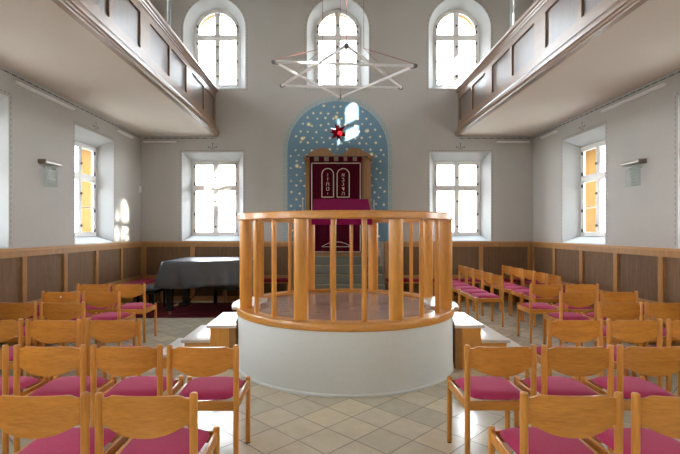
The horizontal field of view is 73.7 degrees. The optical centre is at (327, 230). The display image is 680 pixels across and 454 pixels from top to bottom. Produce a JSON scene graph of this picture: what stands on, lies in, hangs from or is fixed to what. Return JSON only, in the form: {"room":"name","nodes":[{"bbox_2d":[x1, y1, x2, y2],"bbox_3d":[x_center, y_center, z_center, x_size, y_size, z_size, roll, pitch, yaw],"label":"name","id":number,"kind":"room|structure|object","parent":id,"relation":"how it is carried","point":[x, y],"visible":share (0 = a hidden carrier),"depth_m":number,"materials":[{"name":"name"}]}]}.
{"room":"house of worship","nodes":[
{"label":"house of worship","id":0,"kind":"room"},
{"bbox_2d":[0,65,140,248],"bbox_3d":[-4.399,-2.426,3.365,0.602,7.900,13.130,0,0,0],"label":"wall","id":1,"kind":"structure","parent":0,"point":[33,127],"depth_m":6.87,"materials":[{"name":"paint"}]},
{"bbox_2d":[14,80,74,109],"bbox_3d":[-4.069,-1.948,6.590,0.058,0.035,1.340,0,0,0],"label":"wall lamp","id":2,"kind":"object","parent":1,"relation":"attached to","point":[23,85],"visible":1,"depth_m":6.44,"materials":[{"name":"white plastic"}]},
{"bbox_2d":[38,159,61,186],"bbox_3d":[-4.047,-0.836,6.612,0.104,0.370,0.415,0,0,0],"label":"plaque","id":3,"kind":"object","parent":1,"relation":"attached to","point":[39,160],"visible":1,"depth_m":6.58,"materials":[{"name":"metal"}]},
{"bbox_2d":[38,159,61,166],"bbox_3d":[-4.047,-0.991,6.612,0.104,0.060,0.415,0,0,0],"label":"lamp","id":4,"kind":"object","parent":3,"relation":"attached to","point":[39,160],"depth_m":6.51,"materials":[{"name":"silver metal"}]},
{"bbox_2d":[0,241,142,347],"bbox_3d":[-4.069,0.875,3.683,0.061,1.298,12.495,0,0,0],"label":"wall paneling","id":5,"kind":"structure","parent":1,"relation":"attached to","point":[25,273],"depth_m":6.98,"materials":[{"name":"brown wood"}]},
{"bbox_2d":[73,121,110,241],"bbox_3d":[-4.262,-0.874,8.010,0.327,2.104,1.429,0,0,0],"label":"window","id":6,"kind":"structure","parent":1,"relation":"in","point":[79,176],"depth_m":8.03,"materials":[{"name":"white paint"}]},
{"bbox_2d":[0,0,218,136],"bbox_3d":[-3.239,-4.221,3.364,1.718,4.306,13.127,0,0,0],"label":"gallery","id":7,"kind":"object","parent":1,"relation":"attached to","point":[120,61],"visible":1,"depth_m":6.05,"materials":[{"name":"paint"}]},
{"bbox_2d":[117,130,133,137],"bbox_3d":[-4.069,-1.948,9.125,0.058,0.035,0.650,0,0,0],"label":"wall lamp","id":8,"kind":"object","parent":1,"relation":"attached to","point":[119,131],"visible":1,"depth_m":9.07,"materials":[{"name":"white plastic"}]},
{"bbox_2d":[141,0,532,289],"bbox_3d":[0.195,-2.426,10.228,8.590,7.900,0.604,0,0,0],"label":"wall","id":9,"kind":"structure","parent":0,"point":[274,126],"depth_m":9.93,"materials":[{"name":"paint"}]},
{"bbox_2d":[143,141,175,142],"bbox_3d":[-3.680,-1.948,9.899,0.720,0.035,0.058,0,0,0],"label":"wall lamp","id":10,"kind":"object","parent":9,"relation":"attached to","point":[143,141],"visible":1,"depth_m":9.89,"materials":[{"name":"white plastic"}]},
{"bbox_2d":[181,143,243,234],"bbox_3d":[-2.530,-0.874,10.092,1.429,2.104,0.327,0,0,0],"label":"window","id":11,"kind":"structure","parent":9,"relation":"in","point":[215,187],"depth_m":10.20,"materials":[{"name":"white paint"}]},
{"bbox_2d":[181,2,244,87],"bbox_3d":[-2.490,-4.125,10.092,1.448,2.085,0.326,0,0,0],"label":"window","id":12,"kind":"structure","parent":9,"relation":"in","point":[217,37],"depth_m":10.20,"materials":[{"name":"white paint"}]},
{"bbox_2d":[143,241,287,300],"bbox_3d":[-2.408,0.875,9.899,3.255,1.298,0.061,0,0,0],"label":"trim","id":13,"kind":"structure","parent":9,"relation":"attached to","point":[155,253],"depth_m":9.92,"materials":[{"name":"brown wood"}]},
{"bbox_2d":[307,0,370,85],"bbox_3d":[0.215,-4.125,10.092,1.448,2.085,0.326,0,0,0],"label":"window","id":14,"kind":"structure","parent":9,"relation":"in","point":[336,37],"depth_m":10.20,"materials":[{"name":"white paint"}]},
{"bbox_2d":[384,241,530,300],"bbox_3d":[2.828,0.875,9.899,3.195,1.298,0.061,0,0,0],"label":"trim","id":15,"kind":"structure","parent":9,"relation":"attached to","point":[486,256],"depth_m":9.92,"materials":[{"name":"brown wood"}]},
{"bbox_2d":[429,143,491,234],"bbox_3d":[2.900,-0.874,10.092,1.429,2.104,0.327,0,0,0],"label":"window","id":16,"kind":"structure","parent":9,"relation":"in","point":[456,187],"depth_m":10.20,"materials":[{"name":"white paint"}]},
{"bbox_2d":[429,0,492,87],"bbox_3d":[2.885,-4.125,10.092,1.448,2.085,0.326,0,0,0],"label":"window","id":17,"kind":"structure","parent":9,"relation":"in","point":[455,37],"depth_m":10.20,"materials":[{"name":"white paint"}]},
{"bbox_2d":[496,141,529,142],"bbox_3d":[4.045,-1.948,9.899,0.710,0.035,0.058,0,0,0],"label":"wall lamp","id":18,"kind":"object","parent":9,"relation":"attached to","point":[496,141],"visible":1,"depth_m":9.89,"materials":[{"name":"white plastic"}]},
{"bbox_2d":[0,301,679,453],"bbox_3d":[0.195,1.649,3.365,9.790,0.250,14.330,0,0,0],"label":"floor","id":19,"kind":"structure","parent":0,"point":[415,422],"depth_m":3.74,"materials":[{"name":"tile"}]},
{"bbox_2d":[0,344,49,453],"bbox_3d":[-2.243,1.121,3.059,0.456,0.806,0.466,0,0,0],"label":"chair","id":20,"kind":"object","parent":19,"relation":"on","point":[6,381],"visible":0.58,"depth_m":2.86,"materials":[{"name":"brown wood"}]},
{"bbox_2d":[0,318,53,392],"bbox_3d":[-2.728,1.121,3.913,0.456,0.806,0.466,0,0,0],"label":"chair","id":21,"kind":"object","parent":19,"relation":"on","point":[9,329],"visible":0.32,"depth_m":3.70,"materials":[{"name":"brown wood"}]},
{"bbox_2d":[0,302,60,378],"bbox_3d":[-3.183,1.121,4.803,0.456,0.806,0.466,0,0,1],"label":"chair","id":22,"kind":"object","parent":19,"relation":"on","point":[8,311],"visible":0.3,"depth_m":4.58,"materials":[{"name":"brown wood"}]},
{"bbox_2d":[0,391,128,453],"bbox_3d":[-1.292,1.121,2.215,0.456,0.806,0.466,0,0,0],"label":"chair","id":23,"kind":"object","parent":19,"relation":"on","point":[50,421],"visible":0.84,"depth_m":2.00,"materials":[{"name":"brown wood"}]},
{"bbox_2d":[13,344,116,453],"bbox_3d":[-1.758,1.121,3.062,0.456,0.806,0.466,0,0,0],"label":"chair","id":24,"kind":"object","parent":19,"relation":"on","point":[38,361],"visible":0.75,"depth_m":2.85,"materials":[{"name":"brown wood"}]},
{"bbox_2d":[25,319,106,389],"bbox_3d":[-2.243,1.121,3.904,0.456,0.806,0.466,0,0,1],"label":"chair","id":25,"kind":"object","parent":19,"relation":"on","point":[45,331],"visible":0.36,"depth_m":3.68,"materials":[{"name":"brown wood"}]},
{"bbox_2d":[42,291,97,347],"bbox_3d":[-3.193,1.121,5.615,0.456,0.806,0.470,0,0,0],"label":"chair","id":26,"kind":"object","parent":19,"relation":"on","point":[49,297],"visible":0.36,"depth_m":5.40,"materials":[{"name":"brown wood"}]},
{"bbox_2d":[39,302,104,378],"bbox_3d":[-2.697,1.121,4.796,0.456,0.806,0.466,0,0,-1],"label":"chair","id":27,"kind":"object","parent":19,"relation":"on","point":[52,311],"visible":0.38,"depth_m":4.58,"materials":[{"name":"brown wood"}]},
{"bbox_2d":[23,282,157,343],"bbox_3d":[-3.861,1.304,6.740,0.403,0.440,6.280,0,0,0],"label":"bench","id":28,"kind":"object","parent":19,"relation":"on","point":[123,300],"visible":0.08,"depth_m":8.56,"materials":[{"name":"brown wood"}]},
{"bbox_2d":[0,278,155,320],"bbox_3d":[-3.859,1.055,6.740,0.388,0.056,6.270,0,0,0],"label":"bench cushion","id":29,"kind":"object","parent":28,"relation":"on","point":[141,281],"visible":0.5,"depth_m":9.04,"materials":[{"name":"red fabric"}]},
{"bbox_2d":[77,284,123,313],"bbox_3d":[-3.202,1.121,6.383,0.456,0.806,0.466,0,0,-1],"label":"chair","id":30,"kind":"object","parent":19,"relation":"on","point":[84,287],"visible":0.37,"depth_m":6.17,"materials":[{"name":"brown wood"}]},
{"bbox_2d":[82,291,134,346],"bbox_3d":[-2.708,1.121,5.619,0.456,0.806,0.466,0,0,0],"label":"chair","id":31,"kind":"object","parent":19,"relation":"on","point":[95,299],"visible":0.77,"depth_m":5.41,"materials":[{"name":"brown wood"}]},
{"bbox_2d":[85,318,156,416],"bbox_3d":[-1.758,1.121,3.911,0.456,0.806,0.466,0,0,0],"label":"chair","id":32,"kind":"object","parent":19,"relation":"on","point":[107,331],"visible":0.43,"depth_m":3.69,"materials":[{"name":"brown wood"}]},
{"bbox_2d":[112,284,156,342],"bbox_3d":[-2.717,1.121,6.380,0.456,0.806,0.466,0,0,-1],"label":"chair","id":33,"kind":"object","parent":19,"relation":"on","point":[127,290],"visible":0.86,"depth_m":6.17,"materials":[{"name":"brown wood"}]},
{"bbox_2d":[90,344,183,427],"bbox_3d":[-1.272,1.121,3.065,0.456,0.806,0.466,0,0,0],"label":"chair","id":34,"kind":"object","parent":19,"relation":"on","point":[123,362],"visible":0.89,"depth_m":2.85,"materials":[{"name":"brown wood"}]},
{"bbox_2d":[95,392,219,453],"bbox_3d":[-0.807,1.121,2.213,0.456,0.806,0.466,0,0,0],"label":"chair","id":35,"kind":"object","parent":19,"relation":"on","point":[151,424],"visible":1,"depth_m":2.00,"materials":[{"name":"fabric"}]},
{"bbox_2d":[135,303,236,317],"bbox_3d":[-2.370,1.517,8.755,2.500,0.012,1.610,0,0,0],"label":"rug","id":36,"kind":"object","parent":19,"relation":"on","point":[194,310],"visible":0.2,"depth_m":8.51,"materials":[{"name":"carpet"}]},
{"bbox_2d":[137,284,165,311],"bbox_3d":[-3.400,1.287,8.735,0.360,0.446,0.630,0,0,0],"label":"piano bench","id":37,"kind":"object","parent":36,"relation":"on","point":[150,289],"visible":0.52,"depth_m":8.54,"materials":[{"name":"black paint"}]},
{"bbox_2d":[166,287,201,314],"bbox_3d":[-2.176,1.052,8.680,1.513,0.916,1.198,0,0,0],"label":"grand piano","id":38,"kind":"object","parent":36,"relation":"on","point":[186,300],"visible":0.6,"depth_m":8.25,"materials":[{"name":"black paint"}]},
{"bbox_2d":[154,257,252,288],"bbox_3d":[-2.229,0.781,8.688,1.802,0.492,1.370,0,0,0],"label":"cloth","id":39,"kind":"object","parent":38,"relation":"on","point":[187,272],"visible":0.88,"depth_m":8.06,"materials":[{"name":"grey fabric"}]},
{"bbox_2d":[213,286,239,303],"bbox_3d":[-2.050,1.307,9.450,0.660,0.406,0.210,0,0,0],"label":"piano bench","id":40,"kind":"object","parent":36,"relation":"on","point":[216,288],"visible":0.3,"depth_m":9.37,"materials":[{"name":"black paint"}]},
{"bbox_2d":[163,312,237,368],"bbox_3d":[-1.455,1.280,5.390,0.900,0.488,0.800,0,0,0],"label":"steps","id":41,"kind":"structure","parent":19,"relation":"on","point":[222,331],"depth_m":5.02,"materials":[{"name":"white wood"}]},
{"bbox_2d":[167,345,250,453],"bbox_3d":[-0.788,1.121,3.053,0.456,0.806,0.466,0,0,0],"label":"chair","id":42,"kind":"object","parent":19,"relation":"on","point":[203,363],"visible":0.88,"depth_m":2.84,"materials":[{"name":"brown wood"}]},
{"bbox_2d":[160,282,287,302],"bbox_3d":[-2.220,1.304,9.757,2.840,0.440,0.273,0,0,0],"label":"bench","id":43,"kind":"object","parent":19,"relation":"on","point":[286,283],"visible":0.13,"depth_m":9.64,"materials":[{"name":"brown wood"}]},
{"bbox_2d":[264,278,287,281],"bbox_3d":[-2.217,1.055,9.757,2.825,0.056,0.263,0,0,0],"label":"bench cushion","id":44,"kind":"object","parent":43,"relation":"on","point":[265,279],"visible":0.02,"depth_m":9.63,"materials":[{"name":"red fabric"}]},
{"bbox_2d":[293,255,384,289],"bbox_3d":[0.215,1.023,9.036,1.750,1.002,1.783,0,0,0],"label":"steps","id":45,"kind":"structure","parent":19,"relation":"on","point":[322,263],"depth_m":9.14,"materials":[{"name":"grey stone"}]},
{"bbox_2d":[303,148,373,255],"bbox_3d":[0.215,-0.613,9.698,1.490,2.270,0.448,0,0,0],"label":"torah ark","id":46,"kind":"object","parent":45,"relation":"on","point":[320,152],"visible":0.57,"depth_m":9.56,"materials":[{"name":"brown wood"}]},
{"bbox_2d":[309,157,361,252],"bbox_3d":[0.160,-0.547,9.499,1.100,2.013,0.058,0,0,0],"label":"curtain","id":47,"kind":"object","parent":46,"relation":"hanging from","point":[330,177],"visible":0.8,"depth_m":9.50,"materials":[{"name":"red fabric"}]},
{"bbox_2d":[232,210,458,397],"bbox_3d":[0.195,0.666,5.400,2.623,1.716,2.526,0,0,0],"label":"bimah","id":48,"kind":"object","parent":19,"relation":"on","point":[334,342],"visible":0.96,"depth_m":4.37,"materials":[{"name":"paint"}]},
{"bbox_3d":[0.190,-0.311,6.470,0.790,0.280,0.460,0,0,0],"label":"desk","id":49,"kind":"object","parent":48,"relation":"on","visible":0},
{"bbox_2d":[312,199,371,224],"bbox_3d":[0.190,-0.280,6.472,0.830,0.388,0.512,0,0,0],"label":"cloth","id":50,"kind":"object","parent":49,"relation":"on","point":[318,204],"visible":0.63,"depth_m":6.46,"materials":[{"name":"fabric"}]},
{"bbox_2d":[385,281,517,302],"bbox_3d":[2.640,1.304,9.757,2.780,0.440,0.273,0,0,0],"label":"bench","id":51,"kind":"object","parent":19,"relation":"on","point":[385,281],"visible":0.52,"depth_m":9.62,"materials":[{"name":"brown wood"}]},
{"bbox_2d":[386,278,516,281],"bbox_3d":[2.643,1.055,9.757,2.765,0.056,0.263,0,0,0],"label":"bench cushion","id":52,"kind":"object","parent":51,"relation":"on","point":[387,279],"visible":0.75,"depth_m":9.63,"materials":[{"name":"red fabric"}]},
{"bbox_2d":[452,265,465,306],"bbox_3d":[2.583,1.121,9.368,0.466,0.806,0.456,0,0,-1],"label":"chair","id":53,"kind":"object","parent":19,"relation":"on","point":[461,269],"visible":0.47,"depth_m":9.38,"materials":[{"name":"brown wood"}]},
{"bbox_2d":[452,267,472,310],"bbox_3d":[2.583,1.121,8.882,0.466,0.806,0.456,0,0,1],"label":"chair","id":54,"kind":"object","parent":19,"relation":"on","point":[469,271],"visible":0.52,"depth_m":8.86,"materials":[{"name":"brown wood"}]},
{"bbox_2d":[452,269,481,314],"bbox_3d":[2.583,1.121,8.398,0.466,0.806,0.456,0,0,-1],"label":"chair","id":55,"kind":"object","parent":19,"relation":"on","point":[476,273],"visible":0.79,"depth_m":8.40,"materials":[{"name":"brown wood"}]},
{"bbox_2d":[459,271,492,315],"bbox_3d":[2.583,1.121,7.913,0.466,0.806,0.456,0,0,0],"label":"chair","id":56,"kind":"object","parent":19,"relation":"on","point":[486,276],"visible":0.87,"depth_m":7.96,"materials":[{"name":"brown wood"}]},
{"bbox_2d":[467,274,503,326],"bbox_3d":[2.583,1.121,7.428,0.466,0.806,0.456,0,0,-1],"label":"chair","id":57,"kind":"object","parent":19,"relation":"on","point":[498,280],"visible":0.97,"depth_m":7.30,"materials":[{"name":"brown wood"}]},
{"bbox_2d":[447,344,536,453],"bbox_3d":[1.088,1.121,3.059,0.456,0.806,0.466,0,0,-1],"label":"chair","id":58,"kind":"object","parent":19,"relation":"on","point":[497,393],"visible":0.93,"depth_m":2.85,"materials":[{"name":"brown wood"}]},
{"bbox_2d":[453,312,530,368],"bbox_3d":[1.845,1.280,5.390,0.900,0.488,0.800,0,0,0],"label":"steps","id":59,"kind":"structure","parent":19,"relation":"on","point":[467,330],"depth_m":5.02,"materials":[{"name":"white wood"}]},
{"bbox_2d":[484,265,511,306],"bbox_3d":[3.503,1.121,9.368,0.466,0.806,0.456,0,0,-2],"label":"chair","id":60,"kind":"object","parent":19,"relation":"on","point":[505,269],"visible":0.41,"depth_m":9.35,"materials":[{"name":"brown wood"}]},
{"bbox_2d":[494,267,521,310],"bbox_3d":[3.503,1.121,8.883,0.466,0.806,0.456,0,0,-1],"label":"chair","id":61,"kind":"object","parent":19,"relation":"on","point":[517,272],"visible":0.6,"depth_m":8.86,"materials":[{"name":"brown wood"}]},
{"bbox_2d":[500,269,533,315],"bbox_3d":[3.503,1.121,8.397,0.466,0.806,0.456,0,0,2],"label":"chair","id":62,"kind":"object","parent":19,"relation":"on","point":[528,274],"visible":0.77,"depth_m":8.33,"materials":[{"name":"brown wood"}]},
{"bbox_2d":[511,271,546,320],"bbox_3d":[3.503,1.121,7.912,0.466,0.806,0.456,0,0,1],"label":"chair","id":63,"kind":"object","parent":19,"relation":"on","point":[540,277],"visible":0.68,"depth_m":7.93,"materials":[{"name":"brown wood"}]},
{"bbox_2d":[517,284,562,342],"bbox_3d":[2.977,1.121,6.380,0.456,0.806,0.466,0,0,0],"label":"chair","id":64,"kind":"object","parent":19,"relation":"on","point":[540,290],"visible":0.9,"depth_m":6.17,"materials":[{"name":"brown wood"}]},
{"bbox_2d":[522,274,561,326],"bbox_3d":[3.503,1.121,7.428,0.466,0.806,0.456,0,0,0],"label":"chair","id":65,"kind":"object","parent":19,"relation":"on","point":[552,279],"visible":0.66,"depth_m":7.30,"materials":[{"name":"brown wood"}]},
{"bbox_2d":[488,391,622,453],"bbox_3d":[1.087,1.121,2.219,0.456,0.806,0.466,0,0,1],"label":"chair","id":66,"kind":"object","parent":19,"relation":"on","point":[560,422],"visible":1,"depth_m":2.01,"materials":[{"name":"brown wood"}]},
{"bbox_2d":[514,344,613,453],"bbox_3d":[1.573,1.121,3.057,0.456,0.806,0.466,0,0,0],"label":"chair","id":67,"kind":"object","parent":19,"relation":"on","point":[575,362],"visible":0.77,"depth_m":2.85,"materials":[{"name":"brown wood"}]},
{"bbox_2d":[525,318,602,389],"bbox_3d":[2.023,1.121,3.910,0.456,0.806,0.466,0,0,-1],"label":"chair","id":68,"kind":"object","parent":19,"relation":"on","point":[572,331],"visible":0.39,"depth_m":3.69,"materials":[{"name":"brown wood"}]},
{"bbox_2d":[543,291,597,345],"bbox_3d":[2.993,1.121,5.614,0.456,0.806,0.466,0,0,0],"label":"chair","id":69,"kind":"object","parent":19,"relation":"on","point":[574,299],"visible":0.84,"depth_m":5.40,"materials":[{"name":"brown wood"}]},
{"bbox_2d":[550,284,598,342],"bbox_3d":[3.463,1.121,6.383,0.456,0.806,0.466,0,0,-1],"label":"chair","id":70,"kind":"object","parent":19,"relation":"on","point":[573,287],"visible":0.45,"depth_m":6.17,"materials":[{"name":"brown wood"}]},
{"bbox_2d":[516,281,665,343],"bbox_3d":[4.252,1.304,6.740,0.403,0.440,6.280,0,0,0],"label":"bench","id":71,"kind":"object","parent":19,"relation":"on","point":[519,283],"visible":0.05,"depth_m":8.56,"materials":[{"name":"brown wood"}]},
{"bbox_2d":[515,278,679,321],"bbox_3d":[4.254,1.055,6.740,0.388,0.056,6.270,0,0,0],"label":"bench cushion","id":72,"kind":"object","parent":71,"relation":"on","point":[526,281],"visible":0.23,"depth_m":9.08,"materials":[{"name":"red fabric"}]},
{"bbox_2d":[575,302,642,376],"bbox_3d":[2.962,1.121,4.791,0.456,0.806,0.466,0,0,0],"label":"chair","id":73,"kind":"object","parent":19,"relation":"on","point":[613,311],"visible":0.39,"depth_m":4.57,"materials":[{"name":"brown wood"}]},
{"bbox_2d":[580,291,637,346],"bbox_3d":[3.478,1.121,5.618,0.456,0.806,0.466,0,0,-1],"label":"chair","id":74,"kind":"object","parent":19,"relation":"on","point":[607,297],"visible":0.32,"depth_m":5.40,"materials":[{"name":"brown wood"}]},
{"bbox_2d":[578,318,661,398],"bbox_3d":[2.508,1.121,3.910,0.456,0.806,0.466,0,0,-1],"label":"chair","id":75,"kind":"object","parent":19,"relation":"on","point":[632,331],"visible":0.49,"depth_m":3.69,"materials":[{"name":"brown wood"}]},
{"bbox_2d":[581,392,679,453],"bbox_3d":[1.573,1.121,2.209,0.456,0.806,0.466,0,0,0],"label":"chair","id":76,"kind":"object","parent":19,"relation":"on","point":[660,414],"visible":0.78,"depth_m":2.00,"materials":[{"name":"brown wood"}]},
{"bbox_2d":[581,344,679,427],"bbox_3d":[2.057,1.121,3.060,0.456,0.806,0.466,0,0,1],"label":"chair","id":77,"kind":"object","parent":19,"relation":"on","point":[648,361],"visible":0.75,"depth_m":2.85,"materials":[{"name":"brown wood"}]},
{"bbox_2d":[619,302,679,380],"bbox_3d":[3.447,1.121,4.804,0.456,0.806,0.466,0,0,0],"label":"chair","id":78,"kind":"object","parent":19,"relation":"on","point":[664,311],"visible":0.33,"depth_m":4.58,"materials":[{"name":"brown wood"}]},
{"bbox_2d":[632,319,679,395],"bbox_3d":[2.993,1.121,3.905,0.456,0.806,0.466,0,0,0],"label":"chair","id":79,"kind":"object","parent":19,"relation":"on","point":[672,328],"visible":0.26,"depth_m":3.69,"materials":[{"name":"brown wood"}]},
{"bbox_2d":[533,0,679,248],"bbox_3d":[4.789,-2.426,3.365,0.602,7.900,13.130,0,0,0],"label":"wall","id":80,"kind":"structure","parent":0,"point":[646,213],"depth_m":6.96,"materials":[{"name":"paint"}]},
{"bbox_2d":[540,130,557,138],"bbox_3d":[4.459,-1.948,9.175,0.058,0.035,0.650,0,0,0],"label":"wall lamp","id":81,"kind":"object","parent":80,"relation":"attached to","point":[556,131],"visible":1,"depth_m":9.11,"materials":[{"name":"white plastic"}]},
{"bbox_2d":[454,0,679,136],"bbox_3d":[3.629,-4.221,3.364,1.718,4.306,13.127,0,0,0],"label":"gallery","id":82,"kind":"object","parent":80,"relation":"attached to","point":[561,60],"visible":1,"depth_m":6.14,"materials":[{"name":"paint"}]},
{"bbox_2d":[568,122,604,235],"bbox_3d":[4.652,-0.874,8.010,0.327,2.104,1.429,0,0,0],"label":"window","id":83,"kind":"structure","parent":80,"relation":"in","point":[599,175],"depth_m":8.04,"materials":[{"name":"white paint"}]},
{"bbox_2d":[531,241,679,346],"bbox_3d":[4.458,0.875,3.683,0.061,1.298,12.495,0,0,0],"label":"wall paneling","id":84,"kind":"structure","parent":80,"relation":"attached to","point":[653,272],"depth_m":6.98,"materials":[{"name":"brown wood"}]},
{"bbox_2d":[601,83,665,111],"bbox_3d":[4.459,-1.948,6.700,0.058,0.035,1.360,0,0,0],"label":"wall lamp","id":85,"kind":"object","parent":80,"relation":"attached to","point":[662,84],"visible":1,"depth_m":6.56,"materials":[{"name":"white plastic"}]},
{"bbox_2d":[621,159,646,186],"bbox_3d":[4.437,-0.836,6.593,0.104,0.370,0.415,0,0,0],"label":"plaque","id":86,"kind":"object","parent":80,"relation":"attached to","point":[638,160],"visible":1,"depth_m":6.51,"materials":[{"name":"metal"}]},
{"bbox_2d":[621,159,646,166],"bbox_3d":[4.437,-0.991,6.593,0.104,0.060,0.415,0,0,0],"label":"lamp","id":87,"kind":"object","parent":86,"relation":"attached to","point":[639,160],"depth_m":6.49,"materials":[{"name":"silver metal"}]},
{"bbox_3d":[0.195,-6.526,3.365,9.790,0.300,14.330,0,0,0],"label":"ceiling","id":88,"kind":"structure","parent":0,"visible":0},
{"bbox_2d":[271,0,417,140],"bbox_3d":[0.178,-3.809,5.452,1.610,5.132,1.943,0,0,0],"label":"lamp","id":89,"kind":"object","parent":88,"relation":"hanging from","point":[346,45],"depth_m":5.30,"materials":[{"name":"white metal"}]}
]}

